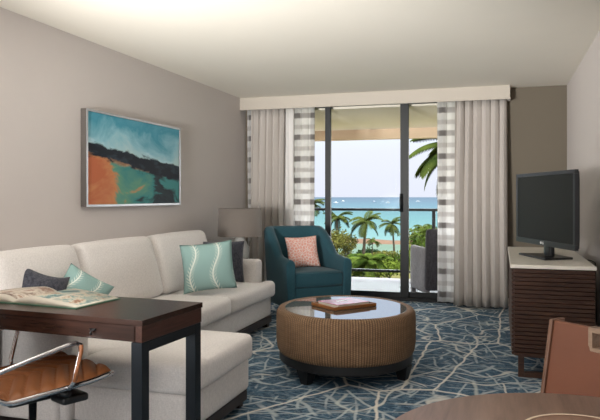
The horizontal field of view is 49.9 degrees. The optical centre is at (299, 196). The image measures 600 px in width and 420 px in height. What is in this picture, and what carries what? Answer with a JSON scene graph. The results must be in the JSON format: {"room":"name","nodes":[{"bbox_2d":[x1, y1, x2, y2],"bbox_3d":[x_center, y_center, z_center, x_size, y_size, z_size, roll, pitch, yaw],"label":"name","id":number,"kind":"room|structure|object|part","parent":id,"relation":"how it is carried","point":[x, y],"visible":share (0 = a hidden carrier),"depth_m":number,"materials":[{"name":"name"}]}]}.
{"room":"hotel room","nodes":[
{"label":"hotel room","id":0,"kind":"room"},
{"bbox_2d":[0,7,245,250],"bbox_3d":[-2.164,0.000,3.875,0.150,2.500,9.720,0,0,17],"label":"wall","id":1,"kind":"structure","parent":0,"point":[48,73],"depth_m":5.05,"materials":[{"name":"paint"}]},
{"bbox_2d":[81,108,180,206],"bbox_3d":[-1.462,-0.308,5.786,0.056,0.773,1.550,0,0,17],"label":"framed painting","id":2,"kind":"object","parent":1,"relation":"attached to","point":[126,161],"visible":1,"depth_m":5.61,"materials":[{"name":"multicoloured paint"}]},
{"bbox_2d":[0,0,599,97],"bbox_3d":[-0.252,-1.325,3.282,4.254,0.150,9.720,0,0,17],"label":"ceiling","id":3,"kind":"structure","parent":0,"point":[238,48],"depth_m":5.02,"materials":[{"name":"paint"}]},
{"bbox_2d":[240,85,510,110],"bbox_3d":[0.822,-1.173,7.761,3.253,0.155,0.208,0,0,17],"label":"curtain valance","id":4,"kind":"object","parent":3,"relation":"attached to","point":[498,92],"visible":1,"depth_m":7.62,"materials":[{"name":"fabric"}]},
{"bbox_2d":[250,109,284,281],"bbox_3d":[-0.422,0.055,8.086,0.448,2.350,0.196,0,0,17],"label":"drape","id":5,"kind":"object","parent":4,"relation":"hanging from","point":[268,125],"visible":0.63,"depth_m":8.10,"materials":[{"name":"fabric"}]},
{"bbox_2d":[437,101,454,301],"bbox_3d":[1.945,0.050,7.479,0.693,2.360,0.064,0,0,17],"label":"sheer curtain","id":6,"kind":"object","parent":4,"relation":"hanging from","point":[445,110],"visible":0.33,"depth_m":7.55,"materials":[{"name":"white fabric"}]},
{"bbox_2d":[454,99,507,307],"bbox_3d":[2.045,0.055,7.305,0.590,2.350,0.248,0,0,17],"label":"drape","id":7,"kind":"object","parent":4,"relation":"hanging from","point":[480,187],"visible":0.98,"depth_m":7.30,"materials":[{"name":"fabric"}]},
{"bbox_2d":[315,103,436,130],"bbox_3d":[2.265,-1.230,8.993,17.000,0.240,2.680,0,0,17],"label":"ceiling","id":8,"kind":"structure","parent":0,"point":[420,115],"depth_m":9.01,"materials":[{"name":"paint"}]},
{"bbox_2d":[315,127,436,140],"bbox_3d":[2.643,-1.030,10.210,17.000,0.160,0.170,0,0,17],"label":"trim","id":9,"kind":"structure","parent":8,"relation":"attached to","point":[431,132],"depth_m":10.57,"materials":[{"name":"paint"}]},
{"bbox_2d":[221,301,544,419],"bbox_3d":[-0.276,1.310,3.206,4.254,0.120,9.560,0,0,17],"label":"floor","id":10,"kind":"structure","parent":0,"point":[460,351],"depth_m":4.49,"materials":[{"name":"blue carpet"}]},
{"bbox_2d":[0,329,113,419],"bbox_3d":[-1.231,0.769,2.787,0.620,0.959,0.792,0,0,41],"label":"office chair","id":11,"kind":"object","parent":10,"relation":"on","point":[55,375],"visible":0.98,"depth_m":2.76,"materials":[{"name":"brown leather"}]},
{"bbox_3d":[-1.403,0.553,2.593,0.490,0.526,0.269,0,0,41],"label":"backrest","id":12,"kind":"part","parent":11,"relation":"part of","materials":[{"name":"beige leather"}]},
{"bbox_3d":[-1.473,0.704,2.930,0.033,0.208,0.413,0,0,41],"label":"armrest","id":13,"kind":"part","parent":11,"relation":"part of","materials":[{"name":"silver metal"}]},
{"bbox_3d":[-1.059,0.704,2.567,0.033,0.208,0.413,0,0,41],"label":"armrest","id":14,"kind":"part","parent":11,"relation":"part of","materials":[{"name":"silver metal"}]},
{"bbox_3d":[-1.169,0.784,2.860,0.490,0.064,0.448,0,0,41],"label":"seat","id":15,"kind":"part","parent":11,"relation":"part of","materials":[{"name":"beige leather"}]},
{"bbox_3d":[-1.063,0.557,2.590,0.016,0.523,0.716,0,0,41],"label":"frame","id":16,"kind":"part","parent":11,"relation":"part of","materials":[{"name":"silver metal"}]},
{"bbox_2d":[0,296,202,419],"bbox_3d":[-1.104,0.874,3.029,1.186,0.752,0.507,0,0,21],"label":"writing desk","id":17,"kind":"object","parent":10,"relation":"on","point":[148,324],"visible":0.95,"depth_m":2.78,"materials":[{"name":"brown wood"}]},
{"bbox_2d":[0,286,120,308],"bbox_3d":[-1.281,0.480,3.150,0.748,0.036,0.314,0,0,22],"label":"open book","id":18,"kind":"object","parent":17,"relation":"on","point":[44,296],"visible":1,"depth_m":3.04,"materials":[{"name":"paper"}]},
{"bbox_3d":[-1.075,0.557,2.773,0.865,0.062,0.004,0,0,21],"label":"drawer","id":19,"kind":"part","parent":17,"relation":"part of","materials":[{"name":"brown wood"}]},
{"bbox_3d":[-0.654,0.921,2.641,0.052,0.658,0.052,0,0,21],"label":"leg","id":20,"kind":"part","parent":17,"relation":"part of","materials":[{"name":"metal"}]},
{"bbox_3d":[-0.566,0.556,2.832,0.032,0.067,0.477,0,0,21],"label":"panel","id":21,"kind":"part","parent":17,"relation":"part of","materials":[{"name":"brown wood"}]},
{"bbox_3d":[-0.578,0.614,2.837,0.052,0.043,0.369,0,0,21],"label":"rail","id":22,"kind":"part","parent":17,"relation":"part of","materials":[{"name":"wood"}]},
{"bbox_3d":[-0.502,0.921,3.034,0.052,0.658,0.052,0,0,21],"label":"leg","id":23,"kind":"part","parent":17,"relation":"part of","materials":[{"name":"metal"}]},
{"bbox_2d":[0,230,274,419],"bbox_3d":[-0.878,0.781,4.774,1.715,0.937,3.200,0,0,17],"label":"sectional sofa","id":24,"kind":"object","parent":10,"relation":"on","point":[149,267],"visible":0.69,"depth_m":3.70,"materials":[{"name":"fabric"}]},
{"bbox_2d":[0,245,79,289],"bbox_3d":[-1.644,0.575,3.999,0.340,0.525,0.765,0,0,17],"label":"cushion","id":25,"kind":"object","parent":24,"relation":"on","point":[53,260],"depth_m":3.91,"materials":[{"name":"fabric"}]},
{"bbox_3d":[-1.622,0.875,3.482,1.020,0.545,0.180,0,0,17],"label":"armrest","id":26,"kind":"part","parent":24,"relation":"part of","materials":[{"name":"fabric"}]},
{"bbox_2d":[22,269,69,290],"bbox_3d":[-1.557,0.580,3.822,0.258,0.420,0.443,0,0,17],"label":"throw pillow","id":27,"kind":"object","parent":24,"relation":"on","point":[31,278],"visible":0.2,"depth_m":3.82,"materials":[{"name":"grey fabric"}]},
{"bbox_2d":[64,263,113,294],"bbox_3d":[-1.369,0.609,4.025,0.254,0.382,0.352,0,0,17],"label":"throw pillow","id":28,"kind":"object","parent":24,"relation":"on","point":[79,279],"visible":0.37,"depth_m":4.03,"materials":[{"name":"teal fabric"}]},
{"bbox_2d":[70,236,162,298],"bbox_3d":[-1.385,0.575,4.835,0.340,0.525,0.965,0,0,17],"label":"cushion","id":29,"kind":"object","parent":24,"relation":"on","point":[131,265],"depth_m":4.76,"materials":[{"name":"fabric"}]},
{"bbox_2d":[147,230,206,294],"bbox_3d":[-1.090,0.575,5.787,0.340,0.525,1.010,0,0,17],"label":"cushion","id":30,"kind":"object","parent":24,"relation":"on","point":[166,248],"depth_m":5.44,"materials":[{"name":"fabric"}]},
{"bbox_2d":[151,294,230,326],"bbox_3d":[-1.060,0.885,4.752,0.720,0.194,1.220,0,0,17],"label":"seat cushion","id":31,"kind":"object","parent":24,"relation":"on","point":[215,311],"depth_m":5.01,"materials":[{"name":"fabric"}]},
{"bbox_2d":[179,239,236,293],"bbox_3d":[-0.765,0.577,5.366,0.492,0.436,0.305,0,0,17],"label":"throw pillow","id":32,"kind":"object","parent":24,"relation":"on","point":[209,266],"visible":1,"depth_m":5.31,"materials":[{"name":"teal fabric"}]},
{"bbox_2d":[170,281,274,313],"bbox_3d":[-0.720,0.885,5.851,0.720,0.194,1.050,0,0,17],"label":"seat cushion","id":33,"kind":"object","parent":24,"relation":"on","point":[248,296],"depth_m":5.57,"materials":[{"name":"fabric"}]},
{"bbox_2d":[203,241,243,281],"bbox_3d":[-0.741,0.605,6.050,0.454,0.380,0.279,0,0,17],"label":"throw pillow","id":34,"kind":"object","parent":24,"relation":"on","point":[238,246],"visible":0.23,"depth_m":6.03,"materials":[{"name":"grey fabric"}]},
{"bbox_3d":[-0.801,0.875,6.331,0.860,0.545,0.180,0,0,17],"label":"armrest","id":35,"kind":"part","parent":24,"relation":"part of","materials":[{"name":"fabric"}]},
{"bbox_2d":[264,225,351,305],"bbox_3d":[0.038,0.790,7.051,0.750,0.920,0.846,0,0,-24],"label":"armchair","id":36,"kind":"object","parent":10,"relation":"on","point":[333,277],"visible":0.84,"depth_m":6.80,"materials":[{"name":"teal fabric"}]},
{"bbox_2d":[285,235,320,267],"bbox_3d":[0.029,0.600,7.047,0.392,0.351,0.293,0,0,17],"label":"throw pillow","id":37,"kind":"object","parent":36,"relation":"on","point":[302,251],"visible":0.96,"depth_m":7.00,"materials":[{"name":"pink fabric"}]},
{"bbox_3d":[0.070,1.025,6.980,0.600,0.190,0.660,0,0,-24],"label":"seat rail","id":38,"kind":"part","parent":36,"relation":"part of","materials":[{"name":"teal fabric"}]},
{"bbox_2d":[295,266,342,287],"bbox_3d":[0.082,0.855,6.952,0.560,0.194,0.620,0,0,-24],"label":"seat cushion","id":39,"kind":"object","parent":36,"relation":"on","point":[309,276],"depth_m":6.70,"materials":[{"name":"teal fabric"}]},
{"bbox_2d":[276,295,415,384],"bbox_3d":[0.329,1.020,4.670,1.011,0.460,1.110,0,0,17],"label":"coffee table","id":40,"kind":"object","parent":10,"relation":"on","point":[380,339],"visible":0.98,"depth_m":4.22,"materials":[{"name":"brown wicker"}]},
{"bbox_3d":[0.043,1.200,4.310,0.098,0.100,0.098,0,0,38],"label":"leg","id":41,"kind":"part","parent":40,"relation":"part of","materials":[{"name":"black wood"}]},
{"bbox_2d":[311,301,375,310],"bbox_3d":[0.319,0.781,4.700,0.380,0.024,0.285,0,0,-33],"label":"wooden tray","id":42,"kind":"object","parent":40,"relation":"on","point":[371,304],"visible":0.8,"depth_m":4.58,"materials":[{"name":"brown wood"}]},
{"bbox_2d":[319,297,369,306],"bbox_3d":[0.319,0.771,4.700,0.300,0.028,0.230,0,0,-35],"label":"book","id":43,"kind":"object","parent":42,"relation":"in","point":[348,301],"visible":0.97,"depth_m":4.67,"materials":[{"name":"paper"}]},
{"bbox_3d":[0.329,0.803,4.670,0.874,0.018,0.979,0,0,0],"label":"glass","id":44,"kind":"part","parent":40,"relation":"part of","materials":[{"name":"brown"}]},
{"bbox_3d":[0.706,1.200,4.420,0.098,0.100,0.098,0,0,34],"label":"leg","id":45,"kind":"part","parent":40,"relation":"part of","materials":[{"name":"black wood"}]},
{"bbox_2d":[394,393,599,419],"bbox_3d":[0.572,0.875,1.220,0.860,0.750,0.860,0,0,17],"label":"dining table","id":46,"kind":"object","parent":10,"relation":"on","point":[499,406],"visible":1,"depth_m":1.53,"materials":[{"name":"brown wood"}]},
{"bbox_2d":[526,414,599,419],"bbox_3d":[0.583,0.492,1.322,0.249,0.016,0.249,0,0,17],"label":"plate","id":47,"kind":"object","parent":46,"relation":"on","point":[544,416],"visible":1,"depth_m":1.43,"materials":[{"name":"brown ceramic"}]},
{"bbox_2d":[508,247,596,378],"bbox_3d":[1.938,0.855,5.109,0.541,0.790,1.652,0,0,17],"label":"media console","id":48,"kind":"object","parent":10,"relation":"on","point":[540,291],"visible":0.88,"depth_m":4.36,"materials":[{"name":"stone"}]},
{"bbox_3d":[1.701,0.785,5.194,0.022,0.599,0.533,0,0,17],"label":"cabinet door","id":49,"kind":"part","parent":48,"relation":"part of","materials":[{"name":"brown wood"}]},
{"bbox_3d":[1.542,0.785,4.682,0.022,0.599,0.533,0,0,17],"label":"cabinet door","id":50,"kind":"part","parent":48,"relation":"part of","materials":[{"name":"brown wood"}]},
{"bbox_2d":[516,169,579,260],"bbox_3d":[1.877,0.135,4.910,0.240,0.650,1.015,0,0,-3],"label":"television","id":51,"kind":"object","parent":48,"relation":"on","point":[547,203],"visible":1,"depth_m":4.82,"materials":[{"name":"black plastic"}]},
{"bbox_3d":[1.709,0.785,4.339,0.505,0.599,0.022,0,0,17],"label":"panel","id":52,"kind":"part","parent":48,"relation":"part of","materials":[{"name":"brown wood"}]},
{"bbox_2d":[588,259,596,325],"bbox_3d":[2.100,0.698,4.636,0.072,0.504,0.107,0,0,17],"label":"power cable","id":53,"kind":"object","parent":48,"relation":"hanging from","point":[588,259],"visible":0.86,"depth_m":4.66,"materials":[{"name":"black plastic"}]},
{"bbox_2d":[540,318,599,396],"bbox_3d":[0.763,0.826,1.826,0.495,0.850,0.472,0,0,-28],"label":"dining chair","id":54,"kind":"object","parent":10,"relation":"on","point":[572,353],"visible":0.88,"depth_m":2.04,"materials":[{"name":"leather"}]},
{"bbox_3d":[0.817,0.606,2.113,0.133,0.409,0.014,0,0,-28],"label":"post","id":55,"kind":"part","parent":54,"relation":"part of","materials":[{"name":"brown wood"}]},
{"bbox_3d":[0.953,0.441,1.926,0.040,0.075,0.184,0,0,-28],"label":"handle","id":56,"kind":"part","parent":54,"relation":"part of","materials":[{"name":"beige metal"}]},
{"bbox_3d":[-0.654,0.975,7.008,0.450,0.550,0.450,0,0,17],"label":"side table","id":57,"kind":"object","parent":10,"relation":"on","visible":0},
{"bbox_2d":[218,208,261,258],"bbox_3d":[-0.654,0.412,7.008,0.480,0.575,0.480,0,0,17],"label":"table lamp","id":58,"kind":"object","parent":57,"relation":"on","point":[239,223],"visible":0.71,"depth_m":6.81,"materials":[{"name":"fabric"}]},
{"bbox_3d":[-0.654,0.275,7.008,0.480,0.300,0.480,0,0,17],"label":"lamp shade","id":59,"kind":"part","parent":58,"relation":"part of","materials":[{"name":"fabric"}]},
{"bbox_2d":[351,277,453,303],"bbox_3d":[2.183,1.385,8.730,17.000,0.230,2.130,0,0,17],"label":"floor","id":60,"kind":"structure","parent":0,"point":[357,283],"depth_m":9.36,"materials":[{"name":"concrete"}]},
{"bbox_2d":[314,208,436,272],"bbox_3d":[2.454,0.723,9.604,15.000,1.095,0.060,0,0,17],"label":"balcony railing","id":61,"kind":"object","parent":60,"relation":"on","point":[315,209],"visible":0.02,"depth_m":9.96,"materials":[{"name":"black metal"}]},
{"bbox_3d":[2.454,0.195,9.604,15.000,0.040,0.060,0,0,17],"label":"rail","id":62,"kind":"part","parent":61,"relation":"part of","materials":[{"name":"black metal"}]},
{"bbox_3d":[2.454,1.140,9.604,15.000,0.040,0.040,0,0,17],"label":"rail","id":63,"kind":"part","parent":61,"relation":"part of","materials":[{"name":"black metal"}]},
{"bbox_3d":[2.020,0.740,9.739,0.050,1.060,0.040,0,0,17],"label":"post","id":64,"kind":"part","parent":61,"relation":"part of","materials":[{"name":"black metal"}]},
{"bbox_2d":[410,229,436,291],"bbox_3d":[1.845,0.830,8.224,0.710,0.880,0.728,0,0,-8],"label":"patio chair","id":65,"kind":"object","parent":60,"relation":"on","point":[423,260],"visible":0.43,"depth_m":7.89,"materials":[{"name":"grey fabric"}]},
{"bbox_3d":[1.531,0.910,8.235,0.080,0.560,0.620,0,0,-8],"label":"armrest","id":66,"kind":"part","parent":65,"relation":"part of","materials":[{"name":"grey wicker"}]},
{"bbox_3d":[1.885,0.770,7.934,0.710,0.760,0.143,0,0,-8],"label":"backrest","id":67,"kind":"part","parent":65,"relation":"part of","materials":[{"name":"fabric"}]},
{"bbox_2d":[246,85,566,297],"bbox_3d":[1.163,0.000,7.848,3.854,2.500,0.160,0,0,17],"label":"wall","id":68,"kind":"structure","parent":0,"point":[536,116],"depth_m":7.31,"materials":[{"name":"beige paint"}]},
{"bbox_2d":[315,102,453,302],"bbox_3d":[0.815,0.007,7.929,2.900,2.485,0.171,0,0,17],"label":"door","id":69,"kind":"structure","parent":68,"relation":"in","point":[404,294],"depth_m":7.78,"materials":[{"name":"black metal"}]},
{"bbox_2d":[247,107,314,258],"bbox_3d":[-0.246,0.050,8.164,0.896,2.360,0.062,0,0,17],"label":"sheer curtain","id":70,"kind":"object","parent":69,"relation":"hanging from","point":[304,118],"visible":0.32,"depth_m":8.07,"materials":[{"name":"white fabric"}]},
{"bbox_2d":[283,108,293,225],"bbox_3d":[-0.157,0.055,8.098,0.167,2.350,0.047,0,0,17],"label":"curtain","id":71,"kind":"object","parent":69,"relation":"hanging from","point":[288,220],"visible":0.49,"depth_m":8.08,"materials":[{"name":"white fabric"}]},
{"bbox_3d":[0.815,0.010,7.929,1.040,2.410,0.040,0,0,17],"label":"sash","id":72,"kind":"part","parent":69,"relation":"part of","materials":[{"name":"clear glass"}]},
{"bbox_3d":[1.215,0.070,7.751,0.040,0.220,0.068,0,0,17],"label":"handle","id":73,"kind":"part","parent":69,"relation":"part of","materials":[{"name":"black plastic"}]},
{"bbox_3d":[1.708,0.010,7.705,0.960,2.410,0.040,0,0,17],"label":"sash","id":74,"kind":"part","parent":69,"relation":"part of","materials":[{"name":"clear glass"}]},
{"bbox_2d":[567,31,599,326],"bbox_3d":[1.660,0.000,2.689,0.150,2.500,9.720,0,0,17],"label":"wall","id":75,"kind":"structure","parent":0,"point":[583,88],"depth_m":5.51,"materials":[{"name":"paint"}]},
{"label":"outside","id":76,"kind":"structure","parent":0,"visible":0},
{"bbox_2d":[358,262,409,278],"bbox_3d":[-30.283,11.000,71.161,420.000,1.500,94.000,0,0,17],"label":"lawn","id":77,"kind":"structure","parent":76,"point":[392,276],"depth_m":83.17,"materials":[{"name":"green plant"}]},
{"bbox_2d":[314,199,324,216],"bbox_3d":[1.596,5.120,89.828,4.108,10.260,4.129,0,0,17],"label":"palm tree","id":78,"kind":"object","parent":77,"relation":"on","point":[316,213],"visible":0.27,"depth_m":89.38,"materials":[{"name":"green plant"}]},
{"bbox_2d":[323,211,352,250],"bbox_3d":[5.562,5.941,95.844,4.783,8.618,5.131,0,0,17],"label":"palm tree","id":79,"kind":"object","parent":77,"relation":"on","point":[340,217],"visible":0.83,"depth_m":95.63,"materials":[{"name":"green plant"}]},
{"bbox_3d":[5.468,3.519,96.069,4.644,3.774,4.769,0,0,-16],"label":"crown","id":80,"kind":"part","parent":79,"relation":"part of","materials":[{"name":"green plant"}]},
{"bbox_2d":[331,227,348,252],"bbox_3d":[4.787,7.195,92.090,4.644,6.127,3.953,0,0,17],"label":"leafy tree","id":81,"kind":"object","parent":77,"relation":"on","point":[337,239],"visible":0.58,"depth_m":91.34,"materials":[{"name":"green plant"}]},
{"bbox_2d":[339,251,355,256],"bbox_3d":[6.651,9.028,96.018,3.810,2.831,3.069,0,0,17],"label":"shrub","id":82,"kind":"object","parent":77,"relation":"on","point":[341,252],"visible":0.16,"depth_m":95.66,"materials":[{"name":"green plant"}]},
{"bbox_2d":[339,233,358,256],"bbox_3d":[6.814,7.730,94.065,3.674,5.060,2.971,0,0,17],"label":"leafy tree","id":83,"kind":"object","parent":77,"relation":"on","point":[348,247],"visible":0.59,"depth_m":93.53,"materials":[{"name":"green plant"}]},
{"bbox_2d":[346,255,365,276],"bbox_3d":[6.592,8.785,81.958,4.730,3.090,3.725,0,0,17],"label":"shrub","id":84,"kind":"object","parent":77,"relation":"on","point":[352,273],"visible":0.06,"depth_m":81.41,"materials":[{"name":"green plant"}]},
{"bbox_2d":[348,211,383,253],"bbox_3d":[9.485,6.093,92.191,4.968,8.324,5.018,0,0,17],"label":"palm tree","id":85,"kind":"object","parent":77,"relation":"on","point":[362,222],"visible":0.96,"depth_m":91.54,"materials":[{"name":"green plant"}]},
{"bbox_3d":[9.485,3.902,92.191,4.968,3.942,5.018,0,0,17],"label":"crown","id":86,"kind":"part","parent":85,"relation":"part of","materials":[{"name":"green plant"}]},
{"bbox_2d":[356,246,379,257],"bbox_3d":[10.855,9.044,103.040,3.914,2.485,3.453,0,0,17],"label":"shrub","id":87,"kind":"object","parent":77,"relation":"on","point":[367,250],"visible":0.36,"depth_m":102.60,"materials":[{"name":"green plant"}]},
{"bbox_2d":[347,253,393,277],"bbox_3d":[7.856,8.274,73.862,5.767,3.952,5.385,0,0,17],"label":"shrub","id":88,"kind":"object","parent":77,"relation":"on","point":[361,260],"visible":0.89,"depth_m":73.41,"materials":[{"name":"green plant"}]},
{"bbox_2d":[366,237,380,256],"bbox_3d":[11.372,8.281,99.955,2.552,3.942,2.493,0,0,17],"label":"palm tree","id":89,"kind":"object","parent":77,"relation":"on","point":[372,241],"visible":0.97,"depth_m":99.81,"materials":[{"name":"green plant"}]},
{"bbox_3d":[11.372,7.114,99.955,2.552,1.607,2.493,0,0,17],"label":"crown","id":90,"kind":"part","parent":89,"relation":"part of","materials":[{"name":"green plant"}]},
{"bbox_2d":[364,260,390,277],"bbox_3d":[9.691,9.061,80.003,3.559,2.500,2.884,0,0,17],"label":"shrub","id":91,"kind":"object","parent":77,"relation":"on","point":[378,274],"visible":0.23,"depth_m":79.50,"materials":[{"name":"green plant"}]},
{"bbox_2d":[369,250,399,258],"bbox_3d":[13.157,9.178,98.919,5.038,2.200,4.052,0,0,17],"label":"shrub","id":92,"kind":"object","parent":77,"relation":"on","point":[386,252],"visible":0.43,"depth_m":98.47,"materials":[{"name":"green plant"}]},
{"bbox_2d":[376,259,399,277],"bbox_3d":[11.079,8.952,79.948,4.157,2.690,3.459,0,0,17],"label":"shrub","id":93,"kind":"object","parent":77,"relation":"on","point":[394,264],"visible":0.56,"depth_m":79.31,"materials":[{"name":"green plant"}]},
{"bbox_2d":[379,217,399,252],"bbox_3d":[14.187,6.598,100.135,4.131,7.311,3.716,0,0,17],"label":"palm tree","id":94,"kind":"object","parent":77,"relation":"on","point":[390,227],"visible":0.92,"depth_m":99.61,"materials":[{"name":"green plant"}]},
{"bbox_3d":[14.187,4.562,100.135,4.131,3.240,3.716,0,0,17],"label":"crown","id":95,"kind":"part","parent":94,"relation":"part of","materials":[{"name":"green plant"}]},
{"bbox_2d":[389,253,399,263],"bbox_3d":[14.517,9.589,96.041,4.075,2.728,3.281,0,0,17],"label":"shrub","id":96,"kind":"object","parent":77,"relation":"on","point":[392,255],"visible":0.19,"depth_m":95.61,"materials":[{"name":"green plant"}]},
{"bbox_2d":[409,228,422,244],"bbox_3d":[16.046,7.246,89.993,4.323,6.026,3.400,0,0,17],"label":"shrub","id":97,"kind":"object","parent":77,"relation":"on","point":[410,228],"visible":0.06,"depth_m":89.77,"materials":[{"name":"green plant"}]},
{"bbox_2d":[409,138,436,195],"bbox_3d":[6.098,3.728,23.990,4.225,13.046,4.275,0,0,17],"label":"palm tree","id":98,"kind":"object","parent":77,"relation":"on","point":[428,165],"visible":0.13,"depth_m":23.89,"materials":[{"name":"green plant"}]},
{"bbox_2d":[409,224,436,246],"bbox_3d":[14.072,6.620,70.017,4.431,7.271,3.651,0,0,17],"label":"shrub","id":99,"kind":"object","parent":77,"relation":"on","point":[419,242],"visible":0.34,"depth_m":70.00,"materials":[{"name":"green plant"}]},
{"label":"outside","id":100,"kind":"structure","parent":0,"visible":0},
{"bbox_2d":[338,243,409,254],"bbox_3d":[-10.588,11.075,134.678,700.000,1.350,39.000,0,0,17],"label":"lagoon","id":101,"kind":"structure","parent":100,"point":[388,247],"depth_m":132.84,"materials":[{"name":"liquid"}]},
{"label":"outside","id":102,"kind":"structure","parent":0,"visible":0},
{"bbox_2d":[314,197,436,239],"bbox_3d":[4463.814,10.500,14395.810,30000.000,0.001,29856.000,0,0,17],"label":"sea","id":103,"kind":"structure","parent":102,"point":[421,218],"depth_m":436.94,"materials":[{"name":"liquid"}]},
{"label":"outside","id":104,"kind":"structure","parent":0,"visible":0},
{"bbox_2d":[356,239,399,244],"bbox_3d":[43.545,10.250,140.432,400.000,1.300,17.303,0,0,17],"label":"beach","id":105,"kind":"structure","parent":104,"point":[359,240],"depth_m":144.12}
]}

